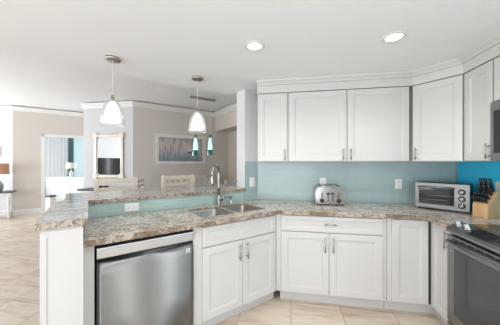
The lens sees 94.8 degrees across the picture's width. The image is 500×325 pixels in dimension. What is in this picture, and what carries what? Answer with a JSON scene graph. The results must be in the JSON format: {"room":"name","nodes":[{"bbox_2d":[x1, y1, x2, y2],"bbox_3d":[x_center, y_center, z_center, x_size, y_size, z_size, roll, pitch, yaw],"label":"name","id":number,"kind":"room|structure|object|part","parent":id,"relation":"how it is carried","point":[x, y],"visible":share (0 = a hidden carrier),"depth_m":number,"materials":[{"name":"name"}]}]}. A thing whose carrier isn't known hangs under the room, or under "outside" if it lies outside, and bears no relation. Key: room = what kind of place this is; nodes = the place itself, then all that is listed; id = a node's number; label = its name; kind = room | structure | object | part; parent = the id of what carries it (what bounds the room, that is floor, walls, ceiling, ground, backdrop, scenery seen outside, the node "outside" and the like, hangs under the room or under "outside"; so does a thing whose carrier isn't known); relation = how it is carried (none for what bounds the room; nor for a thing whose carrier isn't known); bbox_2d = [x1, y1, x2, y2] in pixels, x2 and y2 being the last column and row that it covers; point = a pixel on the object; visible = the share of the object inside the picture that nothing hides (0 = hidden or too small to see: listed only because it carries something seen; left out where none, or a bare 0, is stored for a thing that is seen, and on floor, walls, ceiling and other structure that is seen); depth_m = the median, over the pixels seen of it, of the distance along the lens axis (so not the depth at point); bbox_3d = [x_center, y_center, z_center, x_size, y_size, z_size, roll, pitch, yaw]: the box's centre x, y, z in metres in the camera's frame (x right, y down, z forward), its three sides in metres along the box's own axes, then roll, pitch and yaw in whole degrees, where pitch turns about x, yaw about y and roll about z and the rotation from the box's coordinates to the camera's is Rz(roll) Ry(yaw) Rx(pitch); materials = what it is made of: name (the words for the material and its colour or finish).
{"room":"kitchen","nodes":[
{"label":"kitchen","id":0,"kind":"room"},
{"bbox_2d":[0,105,12,209],"bbox_3d":[-7.192,-0.055,6.219,2.092,2.860,0.120,0,0,10],"label":"wall","id":1,"kind":"structure","parent":0,"point":[6,117],"depth_m":6.01,"materials":[{"name":"white paint"}]},
{"bbox_2d":[0,208,40,214],"bbox_3d":[-6.876,1.310,6.135,2.326,0.130,0.332,0,0,0],"label":"baseboard","id":2,"kind":"structure","parent":1,"relation":"attached to","point":[36,210],"depth_m":6.11,"materials":[{"name":"paint"}]},
{"bbox_2d":[0,106,83,116],"bbox_3d":[-6.306,-1.403,6.261,3.435,0.107,0.787,0,0,-12],"label":"crown molding","id":3,"kind":"structure","parent":1,"relation":"attached to","point":[2,108],"depth_m":6.25,"materials":[{"name":"paint"}]},
{"bbox_2d":[13,105,83,209],"bbox_3d":[-5.423,-0.055,6.578,1.910,2.860,0.120,0,0,-35],"label":"wall","id":4,"kind":"structure","parent":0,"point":[28,127],"depth_m":6.19,"materials":[{"name":"beige paint"}]},
{"bbox_2d":[41,134,83,212],"bbox_3d":[-5.249,0.292,6.691,1.215,2.165,0.155,0,0,-35],"label":"door frame","id":5,"kind":"structure","parent":4,"relation":"attached to","point":[43,136],"depth_m":6.31,"materials":[{"name":"paint"}]},
{"bbox_2d":[45,137,67,199],"bbox_3d":[-7.574,0.125,8.544,0.036,2.500,1.730,0,0,10],"label":"sheer curtain","id":6,"kind":"object","parent":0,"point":[56,148],"visible":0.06,"depth_m":8.87,"materials":[{"name":"fabric"}]},
{"bbox_2d":[40,225,83,324],"bbox_3d":[-1.258,0.860,1.595,0.183,1.031,0.924,0,0,-35],"label":"end panel","id":7,"kind":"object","parent":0,"point":[61,249],"depth_m":1.22,"materials":[{"name":"paint"}]},
{"bbox_2d":[68,138,83,176],"bbox_3d":[-7.686,-0.055,9.034,0.150,2.860,5.235,0,0,10],"label":"wall","id":8,"kind":"structure","parent":0,"point":[78,142],"depth_m":9.98,"materials":[{"name":"teal paint"}]},
{"bbox_2d":[84,101,132,187],"bbox_3d":[-3.860,-0.055,6.110,2.377,2.860,0.902,0,0,30],"label":"wall","id":9,"kind":"structure","parent":0,"point":[92,125],"depth_m":5.68,"materials":[{"name":"white paint"}]},
{"bbox_2d":[92,132,124,178],"bbox_3d":[-3.461,-0.160,5.616,0.870,1.140,0.062,0,0,10],"label":"wall mirror","id":10,"kind":"object","parent":9,"relation":"attached to","point":[108,148],"visible":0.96,"depth_m":5.63,"materials":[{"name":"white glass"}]},
{"bbox_3d":[-3.457,-0.160,5.638,0.710,0.970,0.014,0,0,10],"label":"glass","id":11,"kind":"part","parent":10,"relation":"part of","materials":[{"name":"white mirror"}]},
{"bbox_2d":[80,101,236,116],"bbox_3d":[-1.428,-1.403,5.870,5.198,0.107,1.994,0,0,17],"label":"trim","id":12,"kind":"structure","parent":9,"relation":"attached to","point":[122,103],"depth_m":5.81,"materials":[{"name":"paint"}]},
{"bbox_2d":[0,52,236,112],"bbox_3d":[-2.644,-1.530,4.623,11.600,0.090,14.800,0,0,10],"label":"ceiling","id":13,"kind":"structure","parent":0,"point":[24,81],"depth_m":4.74,"materials":[{"name":"paint"}]},
{"bbox_2d":[190,96,215,155],"bbox_3d":[-1.085,-0.820,5.300,0.600,1.329,0.160,0,0,-35],"label":"dining pendant","id":14,"kind":"object","parent":13,"relation":"hanging from","point":[195,148],"visible":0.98,"depth_m":5.21,"materials":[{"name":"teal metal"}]},
{"bbox_3d":[-1.232,-0.417,5.197,0.116,0.275,0.116,0,0,-35],"label":"lamp shade","id":15,"kind":"part","parent":14,"relation":"part of","materials":[{"name":"glass"}]},
{"bbox_3d":[-0.938,-0.438,5.404,0.116,0.275,0.116,0,0,-35],"label":"lamp shade","id":16,"kind":"part","parent":14,"relation":"part of","materials":[{"name":"glass"}]},
{"bbox_2d":[84,89,256,228],"bbox_3d":[-0.630,0.243,2.491,1.886,2.264,0.180,0,0,-35],"label":"wall","id":17,"kind":"structure","parent":0,"point":[246,99],"depth_m":2.84,"materials":[{"name":"paint"}]},
{"bbox_2d":[34,184,245,230],"bbox_3d":[-0.738,0.325,2.200,1.766,0.036,1.352,0,0,-35],"label":"countertop","id":18,"kind":"structure","parent":17,"relation":"on","point":[72,211],"depth_m":2.01,"materials":[{"name":"stone"}]},
{"bbox_2d":[88,191,244,218],"bbox_3d":[-0.706,0.402,2.328,1.562,0.116,0.008,0,0,-35],"label":"backsplash","id":19,"kind":"structure","parent":17,"relation":"attached to","point":[115,208],"depth_m":2.22,"materials":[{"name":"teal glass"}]},
{"bbox_2d":[124,203,138,211],"bbox_3d":[-1.062,0.402,2.066,0.115,0.072,0.009,0,0,-35],"label":"outlet","id":20,"kind":"object","parent":19,"relation":"attached to","point":[128,207],"visible":1,"depth_m":2.06,"materials":[{"name":"white plastic"}]},
{"bbox_2d":[245,162,256,200],"bbox_3d":[0.013,0.225,2.827,0.182,0.470,0.009,0,0,-35],"label":"wall tiles","id":21,"kind":"structure","parent":17,"relation":"attached to","point":[250,167],"depth_m":2.82,"materials":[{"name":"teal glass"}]},
{"bbox_2d":[250,177,254,186],"bbox_3d":[0.026,0.240,2.825,0.072,0.115,0.009,0,0,-35],"label":"outlet","id":22,"kind":"object","parent":21,"relation":"attached to","point":[252,179],"visible":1,"depth_m":2.83,"materials":[{"name":"white plastic"}]},
{"bbox_2d":[133,101,227,188],"bbox_3d":[-1.788,-0.055,6.352,2.622,2.860,0.150,0,0,-35],"label":"wall","id":23,"kind":"structure","parent":0,"point":[147,122],"depth_m":6.00,"materials":[{"name":"beige paint"}]},
{"bbox_2d":[155,133,205,163],"bbox_3d":[-1.834,-0.345,6.201,1.370,0.790,0.034,0,0,-35],"label":"framed picture","id":24,"kind":"object","parent":23,"relation":"attached to","point":[169,148],"visible":0.94,"depth_m":6.14,"materials":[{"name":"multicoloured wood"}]},
{"bbox_2d":[0,200,443,324],"bbox_3d":[-2.644,1.425,4.623,11.600,0.100,14.800,0,0,10],"label":"floor","id":25,"kind":"structure","parent":0,"point":[19,242],"depth_m":2.20,"materials":[{"name":"tile"}]},
{"bbox_2d":[0,190,15,218],"bbox_3d":[-6.466,1.040,5.356,1.400,0.670,0.340,0,0,-35],"label":"table","id":26,"kind":"object","parent":25,"relation":"on","point":[9,194],"visible":1,"depth_m":5.60,"materials":[{"name":"white wood"}]},
{"bbox_2d":[0,163,8,190],"bbox_3d":[-6.138,0.364,5.586,0.410,0.680,0.410,0,0,10],"label":"table lamp","id":27,"kind":"object","parent":26,"relation":"on","point":[4,167],"visible":0.97,"depth_m":5.58,"materials":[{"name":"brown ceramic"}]},
{"bbox_3d":[-6.138,0.154,5.586,0.410,0.260,0.410,0,0,10],"label":"lamp shade","id":28,"kind":"part","parent":27,"relation":"part of","materials":[{"name":"brown fabric"}]},
{"bbox_3d":[-5.884,1.105,5.606,0.076,0.540,0.074,0,0,-35],"label":"leg","id":29,"kind":"part","parent":26,"relation":"part of","materials":[{"name":"paint"}]},
{"bbox_3d":[-6.033,1.105,5.819,0.076,0.540,0.074,0,0,-35],"label":"leg","id":30,"kind":"part","parent":26,"relation":"part of","materials":[{"name":"paint"}]},
{"bbox_2d":[45,195,55,209],"bbox_3d":[-5.078,1.105,5.860,0.160,0.540,0.160,0,0,10],"label":"side table","id":31,"kind":"object","parent":25,"relation":"on","point":[50,199],"visible":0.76,"depth_m":5.80,"materials":[{"name":"white wood"}]},
{"bbox_2d":[45,176,83,200],"bbox_3d":[-6.422,0.955,8.425,2.010,0.840,0.510,0,0,10],"label":"bed","id":32,"kind":"object","parent":25,"relation":"on","point":[59,186],"visible":0.45,"depth_m":8.23,"materials":[{"name":"fabric"}]},
{"bbox_3d":[-7.167,0.943,8.316,0.468,0.705,0.019,0,0,10],"label":"door","id":33,"kind":"part","parent":32,"relation":"part of","materials":[{"name":"paint"}]},
{"bbox_3d":[-6.694,0.943,8.233,0.468,0.705,0.019,0,0,10],"label":"door","id":34,"kind":"part","parent":32,"relation":"part of","materials":[{"name":"paint"}]},
{"bbox_2d":[65,163,76,176],"bbox_3d":[-6.590,0.270,8.479,0.340,0.530,0.340,0,0,10],"label":"lamp","id":35,"kind":"object","parent":32,"relation":"on","point":[68,165],"visible":0.98,"depth_m":8.41,"materials":[{"name":"white fabric"}]},
{"bbox_3d":[-6.590,0.110,8.479,0.340,0.210,0.340,0,0,10],"label":"lamp shade","id":36,"kind":"part","parent":35,"relation":"part of","materials":[{"name":"white fabric"}]},
{"bbox_3d":[-6.221,0.943,8.150,0.468,0.705,0.019,0,0,10],"label":"door","id":37,"kind":"part","parent":32,"relation":"part of","materials":[{"name":"paint"}]},
{"bbox_3d":[-5.748,0.943,8.068,0.468,0.705,0.019,0,0,10],"label":"door","id":38,"kind":"part","parent":32,"relation":"part of","materials":[{"name":"paint"}]},
{"bbox_2d":[69,138,73,176],"bbox_3d":[-7.403,0.125,9.525,0.036,2.500,0.220,0,0,10],"label":"curtain","id":39,"kind":"object","parent":25,"relation":"on","point":[71,140],"visible":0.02,"depth_m":9.53,"materials":[{"name":"teal fabric"}]},
{"bbox_2d":[83,245,93,324],"bbox_3d":[-0.979,0.938,1.396,0.056,0.874,0.020,0,0,-35],"label":"filler panel","id":40,"kind":"object","parent":25,"relation":"on","point":[88,252],"visible":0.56,"depth_m":1.39,"materials":[{"name":"paint"}]},
{"bbox_2d":[77,188,117,192],"bbox_3d":[-3.441,0.999,5.438,1.150,0.752,0.350,0,0,10],"label":"dining table","id":41,"kind":"object","parent":25,"relation":"on","point":[83,190],"visible":0.08,"depth_m":5.34,"materials":[{"name":"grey wood"}]},
{"bbox_2d":[94,177,137,191],"bbox_3d":[-1.447,0.777,2.528,0.440,1.195,0.400,0,0,-35],"label":"bar stool","id":42,"kind":"object","parent":25,"relation":"on","point":[134,180],"visible":0.22,"depth_m":2.66,"materials":[{"name":"beige wood"}]},
{"bbox_2d":[138,179,143,188],"bbox_3d":[-2.052,0.860,4.694,0.400,1.030,0.440,0,0,-9],"label":"dining chair","id":43,"kind":"object","parent":25,"relation":"on","point":[141,181],"visible":0.23,"depth_m":4.73,"materials":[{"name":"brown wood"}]},
{"bbox_2d":[94,229,193,324],"bbox_3d":[-0.836,0.941,1.795,0.621,0.868,0.571,0,0,-35],"label":"dishwasher","id":44,"kind":"object","parent":25,"relation":"on","point":[149,280],"visible":0.98,"depth_m":1.55,"materials":[{"name":"grey metal"}]},
{"bbox_3d":[-0.693,0.557,1.592,0.613,0.065,0.052,0,0,-35],"label":"control panel","id":45,"kind":"part","parent":44,"relation":"part of","materials":[{"name":"silver metal"}]},
{"bbox_2d":[161,175,194,187],"bbox_3d":[-0.861,0.772,2.964,0.440,1.205,0.400,0,0,-35],"label":"bar stool","id":46,"kind":"object","parent":25,"relation":"on","point":[164,178],"visible":0.3,"depth_m":3.09,"materials":[{"name":"beige wood"}]},
{"bbox_2d":[189,175,205,185],"bbox_3d":[-1.274,0.855,5.900,0.440,1.040,0.400,0,0,-35],"label":"dining chair","id":47,"kind":"object","parent":25,"relation":"on","point":[196,176],"visible":0.14,"depth_m":6.08,"materials":[{"name":"brown wood"}]},
{"bbox_2d":[195,178,210,185],"bbox_3d":[-1.010,0.845,4.619,0.440,1.060,0.400,0,0,-42],"label":"dining chair","id":48,"kind":"object","parent":25,"relation":"on","point":[196,180],"visible":0.09,"depth_m":4.43,"materials":[{"name":"brown wood"}]},
{"bbox_2d":[225,180,236,186],"bbox_3d":[-0.421,0.875,5.033,0.440,1.000,0.400,0,0,-31],"label":"dining chair","id":49,"kind":"object","parent":25,"relation":"on","point":[226,181],"visible":0.16,"depth_m":4.84,"materials":[{"name":"brown wood"}]},
{"bbox_2d":[192,215,275,324],"bbox_3d":[-0.219,0.938,2.228,0.876,0.874,0.584,0,0,-35],"label":"base cabinet","id":50,"kind":"object","parent":25,"relation":"on","point":[235,262],"visible":0.91,"depth_m":1.97,"materials":[{"name":"paint"}]},
{"bbox_3d":[-0.223,0.968,1.921,0.375,0.575,0.019,0,0,-35],"label":"door","id":51,"kind":"part","parent":50,"relation":"part of","materials":[{"name":"paint"}]},
{"bbox_3d":[-0.067,0.592,2.030,0.754,0.157,0.019,0,0,-35],"label":"drawer","id":52,"kind":"part","parent":50,"relation":"part of","materials":[{"name":"paint"}]},
{"bbox_3d":[-0.083,0.775,1.986,0.011,0.140,0.034,0,0,-35],"label":"handle","id":53,"kind":"part","parent":50,"relation":"part of","materials":[{"name":"silver metal"}]},
{"bbox_3d":[0.088,0.968,2.139,0.375,0.575,0.019,0,0,-35],"label":"door","id":54,"kind":"part","parent":50,"relation":"part of","materials":[{"name":"paint"}]},
{"bbox_2d":[84,199,499,247],"bbox_3d":[0.449,0.480,2.194,3.621,0.038,1.422,0,0,-5],"label":"countertop","id":55,"kind":"structure","parent":50,"relation":"on","point":[111,229],"depth_m":2.00,"materials":[{"name":"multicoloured stone"}]},
{"bbox_2d":[210,163,224,204],"bbox_3d":[-0.340,0.235,2.426,0.096,0.452,0.227,0,0,10],"label":"faucet","id":56,"kind":"object","parent":55,"relation":"on","point":[219,198],"visible":0.99,"depth_m":2.49,"materials":[{"name":"silver metal"}]},
{"bbox_3d":[-0.361,0.185,2.425,0.030,0.352,0.206,0,0,14],"label":"spout","id":57,"kind":"part","parent":56,"relation":"part of","materials":[{"name":"silver metal"}]},
{"bbox_2d":[189,205,259,217],"bbox_3d":[-0.235,0.576,2.270,0.695,0.188,0.425,0,0,-35],"label":"sink","id":58,"kind":"object","parent":55,"relation":"in","point":[212,212],"visible":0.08,"depth_m":2.40,"materials":[{"name":"silver metal"}]},
{"bbox_3d":[-0.379,0.576,2.169,0.345,0.188,0.425,0,0,-35],"label":"bowl","id":59,"kind":"part","parent":58,"relation":"part of","materials":[{"name":"silver metal"}]},
{"bbox_3d":[-0.092,0.576,2.370,0.345,0.188,0.425,0,0,-35],"label":"bowl","id":60,"kind":"part","parent":58,"relation":"part of","materials":[{"name":"silver metal"}]},
{"bbox_2d":[314,184,344,205],"bbox_3d":[0.881,0.358,2.577,0.300,0.206,0.260,0,0,10],"label":"toaster","id":61,"kind":"object","parent":55,"relation":"on","point":[324,194],"visible":1,"depth_m":2.47,"materials":[{"name":"silver metal"}]},
{"bbox_2d":[415,181,472,213],"bbox_3d":[1.894,0.330,2.261,0.246,0.262,0.408,0,0,-40],"label":"toaster oven","id":62,"kind":"object","parent":55,"relation":"on","point":[452,196],"visible":0.99,"depth_m":2.18,"materials":[{"name":"silver metal"}]},
{"bbox_3d":[1.788,0.241,2.220,0.031,0.019,0.286,0,0,-40],"label":"handle","id":63,"kind":"part","parent":62,"relation":"part of","materials":[{"name":"silver metal"}]},
{"bbox_2d":[472,191,499,218],"bbox_3d":[2.025,0.349,1.943,0.194,0.224,0.118,0,0,-8],"label":"knife block","id":64,"kind":"object","parent":55,"relation":"on","point":[490,210],"visible":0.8,"depth_m":1.89,"materials":[{"name":"brown wood"}]},
{"bbox_2d":[477,184,482,192],"bbox_3d":[1.970,0.227,1.970,0.050,0.093,0.025,0,0,-8],"label":"knife","id":65,"kind":"object","parent":64,"relation":"in","point":[478,185],"visible":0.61,"depth_m":1.96,"materials":[{"name":"black plastic"}]},
{"bbox_2d":[481,184,487,192],"bbox_3d":[1.975,0.227,1.936,0.050,0.093,0.025,0,0,-8],"label":"knife","id":66,"kind":"object","parent":64,"relation":"in","point":[482,185],"visible":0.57,"depth_m":1.93,"materials":[{"name":"black plastic"}]},
{"bbox_2d":[486,184,492,194],"bbox_3d":[1.980,0.227,1.902,0.050,0.093,0.025,0,0,-8],"label":"knife","id":67,"kind":"object","parent":64,"relation":"in","point":[488,186],"visible":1,"depth_m":1.90,"materials":[{"name":"black plastic"}]},
{"bbox_2d":[487,178,494,191],"bbox_3d":[1.998,0.188,1.905,0.058,0.117,0.025,0,0,-8],"label":"knife","id":68,"kind":"object","parent":64,"relation":"in","point":[488,179],"visible":0.94,"depth_m":1.90,"materials":[{"name":"black plastic"}]},
{"bbox_2d":[276,214,386,308],"bbox_3d":[0.799,0.938,2.439,1.001,0.874,0.618,0,0,10],"label":"base cabinet","id":69,"kind":"object","parent":25,"relation":"on","point":[325,259],"visible":0.94,"depth_m":2.17,"materials":[{"name":"paint"}]},
{"bbox_3d":[0.526,0.963,2.216,0.445,0.585,0.019,0,0,10],"label":"door","id":70,"kind":"part","parent":69,"relation":"part of","materials":[{"name":"paint"}]},
{"bbox_3d":[0.758,0.587,2.175,0.916,0.147,0.019,0,0,10],"label":"drawer","id":71,"kind":"part","parent":69,"relation":"part of","materials":[{"name":"paint"}]},
{"bbox_3d":[0.980,0.963,2.137,0.467,0.585,0.019,0,0,10],"label":"door","id":72,"kind":"part","parent":69,"relation":"part of","materials":[{"name":"paint"}]},
{"bbox_2d":[384,218,452,324],"bbox_3d":[1.720,0.938,2.145,0.908,0.874,0.880,0,0,10],"label":"base cabinet","id":73,"kind":"object","parent":25,"relation":"on","point":[416,249],"visible":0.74,"depth_m":2.05,"materials":[{"name":"paint"}]},
{"bbox_3d":[1.428,0.884,2.059,0.295,0.742,0.019,0,0,10],"label":"door","id":74,"kind":"part","parent":73,"relation":"part of","materials":[{"name":"paint"}]},
{"bbox_3d":[1.571,0.884,1.876,0.019,0.742,0.283,0,0,10],"label":"door","id":75,"kind":"part","parent":73,"relation":"part of","materials":[{"name":"paint"}]},
{"bbox_3d":[1.532,0.610,1.802,0.034,0.140,0.011,0,0,10],"label":"handle","id":76,"kind":"part","parent":73,"relation":"part of","materials":[{"name":"silver metal"}]},
{"bbox_2d":[444,220,499,324],"bbox_3d":[1.696,0.897,1.311,0.679,0.955,0.762,0,0,10],"label":"range","id":77,"kind":"object","parent":25,"relation":"on","point":[473,250],"visible":1,"depth_m":1.50,"materials":[{"name":"silver metal"}]},
{"bbox_3d":[1.525,0.444,1.680,0.052,0.038,0.052,-20,-3,9],"label":"knob","id":78,"kind":"part","parent":77,"relation":"part of","materials":[{"name":"silver metal"}]},
{"bbox_3d":[1.511,0.444,1.601,0.052,0.038,0.052,-20,-3,9],"label":"knob","id":79,"kind":"part","parent":77,"relation":"part of","materials":[{"name":"silver metal"}]},
{"bbox_3d":[1.392,0.580,1.364,0.061,0.028,0.716,0,0,10],"label":"handle","id":80,"kind":"part","parent":77,"relation":"part of","materials":[{"name":"silver metal"}]},
{"bbox_3d":[1.482,0.486,1.348,0.143,0.078,0.762,0,0,10],"label":"control panel","id":81,"kind":"part","parent":77,"relation":"part of","materials":[{"name":"silver metal"}]},
{"bbox_2d":[473,224,499,232],"bbox_3d":[1.782,0.467,1.296,0.485,0.027,0.758,0,0,10],"label":"cooktop","id":82,"kind":"object","parent":77,"relation":"in","point":[491,228],"depth_m":1.61,"materials":[{"name":"grey glass"}]},
{"bbox_2d":[228,130,236,184],"bbox_3d":[0.937,-0.055,4.888,0.145,2.860,5.680,0,0,-35],"label":"wall","id":83,"kind":"structure","parent":0,"point":[232,136],"depth_m":6.83,"materials":[{"name":"beige paint"}]},
{"bbox_2d":[215,109,236,131],"bbox_3d":[0.054,-1.205,5.627,0.440,0.560,3.145,0,0,-35],"label":"wall","id":84,"kind":"structure","parent":83,"relation":"attached to","point":[226,122],"depth_m":6.27,"materials":[{"name":"beige paint"}]},
{"bbox_2d":[0,0,499,94],"bbox_3d":[-2.547,-0.950,0.267,9.010,0.120,6.250,0,0,10],"label":"ceiling","id":85,"kind":"structure","parent":0,"point":[171,42],"depth_m":1.62,"materials":[{"name":"paint"}]},
{"bbox_2d":[100,55,124,126],"bbox_3d":[-1.172,-0.602,1.963,0.184,0.574,0.184,0,0,10],"label":"pendant light","id":86,"kind":"object","parent":85,"relation":"hanging from","point":[112,114],"visible":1,"depth_m":1.93,"materials":[{"name":"white glass"}]},
{"bbox_3d":[-1.172,-0.430,1.963,0.130,0.179,0.130,0,0,10],"label":"lamp shade","id":87,"kind":"part","parent":86,"relation":"part of","materials":[{"name":"white glass"}]},
{"bbox_3d":[-1.172,-0.426,1.963,0.184,0.222,0.184,0,0,10],"label":"lamp shade","id":88,"kind":"part","parent":86,"relation":"part of","materials":[{"name":"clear glass"}]},
{"bbox_3d":[-1.172,-0.713,1.963,0.004,0.306,0.004,0,0,10],"label":"cord","id":89,"kind":"part","parent":86,"relation":"part of","materials":[{"name":"white plastic"}]},
{"bbox_2d":[188,75,205,131],"bbox_3d":[-0.552,-0.602,2.411,0.184,0.574,0.184,0,0,10],"label":"pendant light","id":90,"kind":"object","parent":85,"relation":"hanging from","point":[197,122],"visible":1,"depth_m":2.37,"materials":[{"name":"white glass"}]},
{"bbox_3d":[-0.552,-0.430,2.411,0.130,0.179,0.130,0,0,10],"label":"lamp shade","id":91,"kind":"part","parent":90,"relation":"part of","materials":[{"name":"white glass"}]},
{"bbox_2d":[244,40,264,50],"bbox_3d":[0.034,-0.887,1.755,0.160,0.006,0.160,0,0,10],"label":"recessed light","id":92,"kind":"object","parent":85,"relation":"in","point":[254,45],"visible":1,"depth_m":1.75,"materials":[{"name":"paint"}]},
{"bbox_2d":[381,31,407,42],"bbox_3d":[1.019,-0.887,1.630,0.160,0.006,0.160,0,0,10],"label":"recessed light","id":93,"kind":"object","parent":85,"relation":"in","point":[395,36],"visible":1,"depth_m":1.62,"materials":[{"name":"paint"}]},
{"bbox_2d":[257,82,456,203],"bbox_3d":[1.267,-0.055,2.773,2.357,2.860,0.180,0,0,10],"label":"wall","id":94,"kind":"structure","parent":0,"point":[427,82],"depth_m":2.89,"materials":[{"name":"white paint"}]},
{"bbox_2d":[258,93,287,161],"bbox_3d":[0.273,-0.385,2.664,0.331,0.750,0.368,0,0,10],"label":"upper cabinet","id":95,"kind":"object","parent":94,"relation":"attached to","point":[272,108],"visible":0.91,"depth_m":2.52,"materials":[{"name":"paint"}]},
{"bbox_2d":[288,87,408,161],"bbox_3d":[1.026,-0.385,2.532,1.194,0.750,0.368,0,0,10],"label":"upper cabinet","id":96,"kind":"object","parent":94,"relation":"attached to","point":[353,125],"visible":1,"depth_m":2.38,"materials":[{"name":"paint"}]},
{"bbox_3d":[0.710,-0.385,2.444,0.582,0.737,0.019,0,0,10],"label":"door","id":97,"kind":"part","parent":96,"relation":"part of","materials":[{"name":"paint"}]},
{"bbox_3d":[1.298,-0.385,2.341,0.577,0.737,0.019,0,0,10],"label":"door","id":98,"kind":"part","parent":96,"relation":"part of","materials":[{"name":"paint"}]},
{"bbox_2d":[258,162,455,203],"bbox_3d":[1.171,0.225,2.694,2.179,0.470,0.008,0,0,10],"label":"wall tiles","id":99,"kind":"structure","parent":94,"relation":"attached to","point":[374,182],"depth_m":2.68,"materials":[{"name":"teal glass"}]},
{"bbox_2d":[320,178,325,183],"bbox_3d":[0.869,0.240,2.738,0.072,0.115,0.009,0,0,10],"label":"outlet","id":100,"kind":"object","parent":99,"relation":"attached to","point":[322,180],"visible":0.64,"depth_m":2.73,"materials":[{"name":"white plastic"}]},
{"bbox_2d":[395,179,401,188],"bbox_3d":[1.677,0.243,2.597,0.072,0.115,0.009,0,0,10],"label":"outlet","id":101,"kind":"object","parent":99,"relation":"attached to","point":[398,182],"visible":1,"depth_m":2.60,"materials":[{"name":"white plastic"}]},
{"bbox_2d":[256,32,499,93],"bbox_3d":[1.230,-0.825,1.903,1.086,0.128,2.458,0,0,-39],"label":"trim","id":102,"kind":"structure","parent":94,"relation":"attached to","point":[488,50],"depth_m":2.29,"materials":[{"name":"paint"}]},
{"bbox_2d":[409,74,470,161],"bbox_3d":[1.897,-0.385,2.260,0.600,0.750,0.594,0,0,10],"label":"upper cabinet","id":103,"kind":"object","parent":94,"relation":"attached to","point":[436,108],"visible":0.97,"depth_m":2.12,"materials":[{"name":"paint"}]},
{"bbox_3d":[1.804,0.243,-0.538,0.160,2.264,6.159,0,0,10],"label":"wall","id":104,"kind":"structure","parent":0,"visible":0},
{"bbox_2d":[457,161,499,201],"bbox_3d":[1.990,0.007,1.018,0.008,0.905,2.990,0,0,10],"label":"wall tiles","id":105,"kind":"structure","parent":104,"relation":"attached to","point":[467,172],"depth_m":2.23,"materials":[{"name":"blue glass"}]},
{"bbox_2d":[495,182,499,191],"bbox_3d":[2.150,0.225,1.985,0.009,0.115,0.072,0,0,10],"label":"outlet","id":106,"kind":"object","parent":105,"relation":"attached to","point":[497,184],"visible":0.75,"depth_m":2.00,"materials":[{"name":"white plastic"}]},
{"bbox_2d":[464,60,494,160],"bbox_3d":[1.944,-0.385,1.798,0.358,0.750,0.282,0,0,10],"label":"upper cabinet","id":107,"kind":"object","parent":104,"relation":"attached to","point":[478,82],"visible":0.87,"depth_m":1.82,"materials":[{"name":"paint"}]},
{"bbox_3d":[1.764,-0.085,1.710,0.034,0.115,0.011,0,0,10],"label":"handle","id":108,"kind":"part","parent":107,"relation":"part of","materials":[{"name":"silver metal"}]},
{"bbox_2d":[494,56,499,100],"bbox_3d":[1.870,-0.600,1.278,0.325,0.320,0.760,0,0,10],"label":"upper cabinet","id":109,"kind":"object","parent":104,"relation":"attached to","point":[496,60],"visible":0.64,"depth_m":1.65,"materials":[{"name":"paint"}]},
{"bbox_2d":[490,100,499,160],"bbox_3d":[1.833,-0.224,1.284,0.380,0.424,0.756,0,0,10],"label":"microwave","id":110,"kind":"object","parent":109,"relation":"attached to","point":[494,106],"visible":1,"depth_m":1.64,"materials":[{"name":"silver metal"}]}
]}

